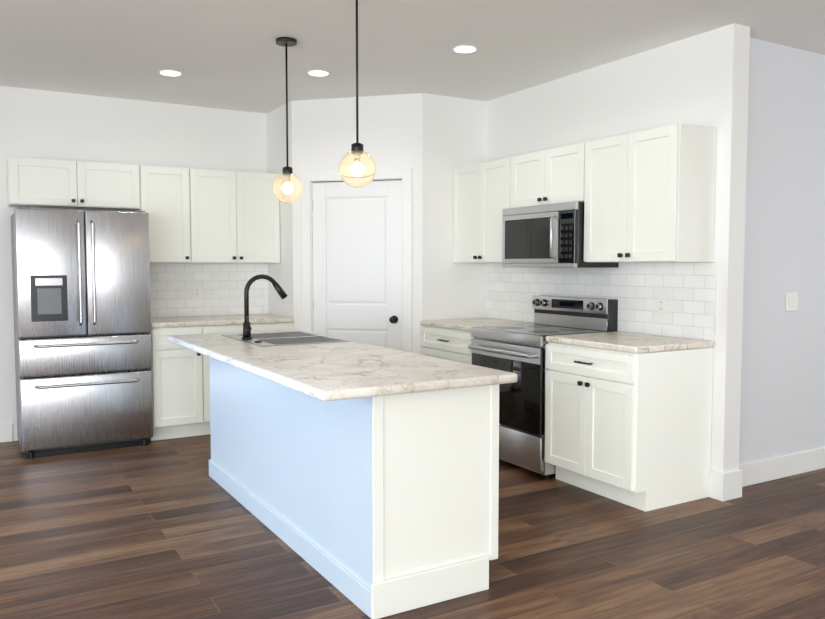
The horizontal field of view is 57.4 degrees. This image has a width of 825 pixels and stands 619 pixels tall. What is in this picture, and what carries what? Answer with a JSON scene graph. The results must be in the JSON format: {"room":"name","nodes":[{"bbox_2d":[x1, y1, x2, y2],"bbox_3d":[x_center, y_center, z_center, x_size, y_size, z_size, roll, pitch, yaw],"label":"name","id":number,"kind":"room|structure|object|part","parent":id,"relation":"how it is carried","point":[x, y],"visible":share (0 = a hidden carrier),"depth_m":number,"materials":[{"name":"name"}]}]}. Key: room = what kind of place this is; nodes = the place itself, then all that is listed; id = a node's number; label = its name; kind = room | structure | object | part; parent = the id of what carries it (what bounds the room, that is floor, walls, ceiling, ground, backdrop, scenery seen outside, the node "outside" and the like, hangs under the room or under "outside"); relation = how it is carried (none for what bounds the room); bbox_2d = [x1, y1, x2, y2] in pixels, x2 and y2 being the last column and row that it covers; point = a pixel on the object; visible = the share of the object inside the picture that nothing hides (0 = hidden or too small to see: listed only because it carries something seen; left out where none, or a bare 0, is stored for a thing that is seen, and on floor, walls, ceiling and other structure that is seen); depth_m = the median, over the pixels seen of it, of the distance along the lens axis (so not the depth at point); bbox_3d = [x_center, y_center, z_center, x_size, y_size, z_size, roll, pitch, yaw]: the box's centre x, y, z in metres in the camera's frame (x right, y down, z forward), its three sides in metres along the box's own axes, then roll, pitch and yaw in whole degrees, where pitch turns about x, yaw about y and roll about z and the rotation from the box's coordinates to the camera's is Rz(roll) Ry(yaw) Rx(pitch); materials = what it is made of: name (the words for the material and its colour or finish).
{"room":"kitchen","nodes":[
{"label":"kitchen","id":0,"kind":"room"},
{"bbox_2d":[0,86,266,440],"bbox_3d":[-1.594,-0.386,6.657,10.040,2.690,0.120,-2,4,-30],"label":"wall","id":1,"kind":"structure","parent":0,"point":[41,124],"depth_m":6.01,"materials":[{"name":"white paint"}]},
{"bbox_2d":[0,423,12,442],"bbox_3d":[-4.416,0.989,5.005,3.120,0.140,0.015,-2,4,-30],"label":"baseboard","id":2,"kind":"structure","parent":1,"relation":"attached to","point":[6,430],"depth_m":5.76,"materials":[{"name":"white paint"}]},
{"bbox_2d":[6,157,279,262],"bbox_3d":[-2.090,-0.757,6.067,2.045,0.760,0.350,-2,4,-30],"label":"upper cabinet","id":3,"kind":"object","parent":1,"relation":"attached to","point":[207,216],"visible":0.96,"depth_m":6.02,"materials":[{"name":"white paint"}]},
{"bbox_2d":[150,263,268,317],"bbox_3d":[-1.788,-0.173,6.482,1.141,0.454,0.008,-2,4,-30],"label":"tile","id":4,"kind":"structure","parent":1,"relation":"attached to","point":[221,284],"depth_m":6.49,"materials":[{"name":"white tile"}]},
{"bbox_2d":[192,285,200,298],"bbox_3d":[-1.842,-0.148,6.441,0.072,0.116,0.008,-2,4,-30],"label":"electrical outlet","id":5,"kind":"object","parent":4,"relation":"attached to","point":[196,291],"visible":1,"depth_m":6.44,"materials":[{"name":"white plastic"}]},
{"bbox_2d":[266,101,293,323],"bbox_3d":[-1.099,-0.379,6.525,0.100,2.690,0.610,-2,4,-30],"label":"wall","id":6,"kind":"structure","parent":0,"point":[281,273],"depth_m":6.42,"materials":[{"name":"white paint"}]},
{"bbox_2d":[292,93,422,353],"bbox_3d":[-0.442,-0.356,6.146,1.103,2.690,0.100,1,4,15],"label":"wall","id":7,"kind":"structure","parent":0,"point":[390,130],"depth_m":6.01,"materials":[{"name":"white paint"}]},
{"bbox_2d":[301,168,411,352],"bbox_3d":[-0.444,-0.067,6.154,0.936,2.112,0.117,1,4,15],"label":"door frame","id":8,"kind":"structure","parent":7,"relation":"attached to","point":[404,174],"depth_m":6.01,"materials":[{"name":"white paint"}]},
{"bbox_2d":[312,180,401,350],"bbox_3d":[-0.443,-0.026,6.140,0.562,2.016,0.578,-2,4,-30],"label":"pantry door","id":9,"kind":"structure","parent":7,"relation":"in","point":[357,264],"depth_m":6.11,"materials":[{"name":"white paint"}]},
{"bbox_3d":[-0.152,0.082,6.029,0.082,0.064,0.082,-2,4,-30],"label":"knob","id":10,"kind":"part","parent":9,"relation":"part of","materials":[{"name":"black metal"}]},
{"bbox_2d":[0,434,824,618],"bbox_3d":[1.014,1.250,2.294,10.040,0.060,10.440,-2,4,-30],"label":"floor","id":11,"kind":"structure","parent":0,"point":[165,529],"depth_m":3.55,"materials":[{"name":"brown wood"}]},
{"bbox_2d":[11,206,152,458],"bbox_3d":[-2.473,0.143,5.645,0.880,1.752,0.709,-2,4,-30],"label":"refrigerator","id":12,"kind":"object","parent":11,"relation":"on","point":[82,319],"visible":1,"depth_m":5.37,"materials":[{"name":"grey metal"}]},
{"bbox_2d":[149,314,293,440],"bbox_3d":[-1.623,0.528,6.237,1.145,0.915,0.661,-2,4,-30],"label":"base cabinet","id":13,"kind":"object","parent":11,"relation":"on","point":[181,388],"visible":0.4,"depth_m":5.84,"materials":[{"name":"white paint"}]},
{"bbox_2d":[149,314,293,328],"bbox_3d":[-1.629,0.090,6.220,1.145,0.040,0.627,-2,4,-30],"label":"countertop","id":14,"kind":"structure","parent":13,"relation":"on","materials":[{"name":"stone"}]},
{"bbox_2d":[208,358,498,618],"bbox_3d":[-0.452,0.681,3.997,0.648,0.875,2.293,-2,4,-30],"label":"kitchen island","id":15,"kind":"object","parent":11,"relation":"on","point":[364,477],"depth_m":3.09,"materials":[{"name":"white paint"}]},
{"bbox_3d":[-0.721,0.689,3.848,0.033,0.874,2.278,-2,4,-30],"label":"panel","id":16,"kind":"part","parent":15,"relation":"part of","materials":[{"name":"white paint"}]},
{"bbox_2d":[168,332,517,401],"bbox_3d":[-0.546,0.229,3.872,0.860,0.039,2.400,-2,4,-30],"label":"island countertop","id":17,"kind":"structure","parent":15,"relation":"on","point":[322,371],"depth_m":3.22,"materials":[{"name":"white stone"}]},
{"bbox_2d":[240,274,286,341],"bbox_3d":[-0.823,-0.013,4.358,0.282,0.378,0.251,-2,4,-30],"label":"faucet","id":18,"kind":"object","parent":17,"relation":"on","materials":[{"name":"black metal"}]},
{"bbox_2d":[224,330,351,345],"bbox_3d":[-0.772,0.263,4.503,0.525,0.190,0.750,-2,4,-30],"label":"sink","id":19,"kind":"object","parent":17,"relation":"in","point":[280,337],"depth_m":4.55,"materials":[{"name":"silver metal"}]},
{"bbox_2d":[420,322,474,363],"bbox_3d":[0.520,0.571,5.839,0.626,0.876,0.740,-2,4,-30],"label":"base cabinet","id":20,"kind":"object","parent":11,"relation":"on","point":[444,342],"depth_m":5.65,"materials":[{"name":"white paint"}]},
{"bbox_2d":[420,318,533,329],"bbox_3d":[0.514,0.114,5.810,0.626,0.040,0.737,-2,4,-30],"label":"countertop","id":21,"kind":"structure","parent":20,"relation":"on","point":[465,323],"depth_m":5.74,"materials":[{"name":"white stone"}]},
{"bbox_2d":[468,295,617,477],"bbox_3d":[0.861,0.485,5.160,0.718,1.127,0.754,-2,4,-30],"label":"range","id":22,"kind":"object","parent":11,"relation":"on","point":[519,351],"visible":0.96,"depth_m":4.95,"materials":[{"name":"silver metal"}]},
{"bbox_2d":[545,338,712,511],"bbox_3d":[1.281,0.648,4.543,0.626,0.876,0.738,-2,4,-30],"label":"base cabinet","id":23,"kind":"object","parent":11,"relation":"on","point":[628,418],"depth_m":4.27,"materials":[{"name":"white paint"}]},
{"bbox_2d":[546,331,712,349],"bbox_3d":[1.278,0.191,4.509,0.626,0.040,0.745,-2,4,-30],"label":"countertop","id":24,"kind":"structure","parent":23,"relation":"on","point":[617,340],"depth_m":4.37,"materials":[{"name":"white stone"}]},
{"bbox_2d":[0,0,824,113],"bbox_3d":[1.014,-1.496,2.132,10.040,0.060,10.440,-2,4,-30],"label":"ceiling","id":25,"kind":"structure","parent":0,"point":[225,54],"depth_m":4.52,"materials":[{"name":"white paint"}]},
{"bbox_2d":[158,70,182,75],"bbox_3d":[-1.685,-1.646,5.252,0.166,0.007,0.166,-2,4,-30],"label":"recessed light","id":26,"kind":"object","parent":25,"relation":"in","point":[170,72],"visible":1,"depth_m":5.24,"materials":[{"name":"white paint"}]},
{"bbox_2d":[272,37,302,202],"bbox_3d":[-0.752,-1.122,4.519,0.184,0.966,0.184,-2,4,-30],"label":"pendant light","id":27,"kind":"object","parent":25,"relation":"hanging from","point":[287,186],"visible":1,"depth_m":4.49,"materials":[{"name":"black"}]},
{"bbox_3d":[-0.752,-0.732,4.542,0.184,0.184,0.184,-2,4,-30],"label":"lamp shade","id":28,"kind":"part","parent":27,"relation":"part of","materials":[{"name":"clear glass"}]},
{"bbox_2d":[307,70,330,75],"bbox_3d":[-0.655,-1.647,5.253,0.166,0.007,0.166,-2,4,-30],"label":"recessed light","id":29,"kind":"object","parent":25,"relation":"in","point":[318,72],"visible":0.96,"depth_m":5.25,"materials":[{"name":"white paint"}]},
{"bbox_2d":[339,0,375,187],"bbox_3d":[-0.272,-1.079,3.701,0.184,0.956,0.184,-2,4,-30],"label":"pendant light","id":30,"kind":"object","parent":25,"relation":"hanging from","point":[357,166],"visible":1,"depth_m":3.67,"materials":[{"name":"black"}]},
{"bbox_3d":[-0.272,-0.693,3.724,0.184,0.184,0.184,-2,4,-30],"label":"lamp shade","id":31,"kind":"part","parent":30,"relation":"part of","materials":[{"name":"clear glass"}]},
{"bbox_2d":[452,45,477,52],"bbox_3d":[0.325,-1.612,4.670,0.166,0.007,0.166,-2,4,-30],"label":"recessed light","id":32,"kind":"object","parent":25,"relation":"in","point":[464,48],"visible":0.98,"depth_m":4.66,"materials":[{"name":"white paint"}]},
{"bbox_2d":[422,93,485,346],"bbox_3d":[0.317,-0.357,6.155,0.610,2.690,0.100,-2,4,-30],"label":"wall","id":33,"kind":"structure","parent":0,"point":[454,132],"depth_m":6.04,"materials":[{"name":"white paint"}]},
{"bbox_2d":[486,23,749,472],"bbox_3d":[0.903,-0.341,5.897,0.140,2.690,3.720,-2,4,-30],"label":"wall","id":34,"kind":"structure","parent":0,"point":[702,79],"depth_m":4.41,"materials":[{"name":"white paint"}]},
{"bbox_2d":[453,157,508,262],"bbox_3d":[0.652,-0.743,5.838,0.322,0.759,0.741,-2,4,-30],"label":"upper cabinet","id":35,"kind":"object","parent":34,"relation":"attached to","point":[478,188],"depth_m":5.78,"materials":[{"name":"white paint"}]},
{"bbox_2d":[509,142,584,202],"bbox_3d":[1.032,-0.897,5.179,0.322,0.375,0.760,-2,4,-30],"label":"upper cabinet","id":36,"kind":"object","parent":34,"relation":"attached to","point":[555,173],"depth_m":5.06,"materials":[{"name":"white paint"}]},
{"bbox_2d":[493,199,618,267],"bbox_3d":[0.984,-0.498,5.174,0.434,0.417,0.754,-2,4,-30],"label":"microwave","id":37,"kind":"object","parent":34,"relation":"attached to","point":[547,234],"depth_m":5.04,"materials":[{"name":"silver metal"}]},
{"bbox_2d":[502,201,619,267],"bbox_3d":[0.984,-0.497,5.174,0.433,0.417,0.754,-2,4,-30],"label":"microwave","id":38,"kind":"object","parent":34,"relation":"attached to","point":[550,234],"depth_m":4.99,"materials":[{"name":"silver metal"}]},
{"bbox_2d":[484,262,717,340],"bbox_3d":[1.173,-0.103,5.301,0.010,0.454,2.259,-2,4,-30],"label":"tile","id":39,"kind":"structure","parent":34,"relation":"attached to","point":[688,290],"depth_m":4.87,"materials":[{"name":"white tile"}]},
{"bbox_2d":[657,296,665,314],"bbox_3d":[1.539,-0.023,4.663,0.008,0.116,0.072,-2,4,-30],"label":"electrical outlet","id":40,"kind":"object","parent":39,"relation":"attached to","point":[661,305],"visible":1,"depth_m":4.66,"materials":[{"name":"white plastic"}]},
{"bbox_2d":[581,123,716,262],"bbox_3d":[1.410,-0.667,4.547,0.322,0.759,0.728,-2,4,-30],"label":"upper cabinet","id":41,"kind":"object","parent":34,"relation":"attached to","point":[648,195],"depth_m":4.32,"materials":[{"name":"white paint"}]},
{"bbox_2d":[739,37,824,464],"bbox_3d":[3.185,-0.305,5.287,3.180,2.690,0.120,-2,4,-30],"label":"wall","id":42,"kind":"structure","parent":0,"point":[782,408],"depth_m":4.70,"materials":[{"name":"white paint"}]},
{"bbox_2d":[718,447,824,494],"bbox_3d":[3.162,0.964,5.262,3.040,0.160,0.030,-2,4,-30],"label":"baseboard","id":43,"kind":"structure","parent":42,"relation":"attached to","point":[725,486],"depth_m":4.73,"materials":[{"name":"white paint"}]},
{"bbox_2d":[786,292,797,310],"bbox_3d":[2.399,-0.049,4.764,0.118,0.116,0.010,-2,4,-30],"label":"hall light switch","id":44,"kind":"object","parent":42,"relation":"attached to","point":[791,301],"visible":1,"depth_m":4.76,"materials":[{"name":"white plastic"}]}
]}

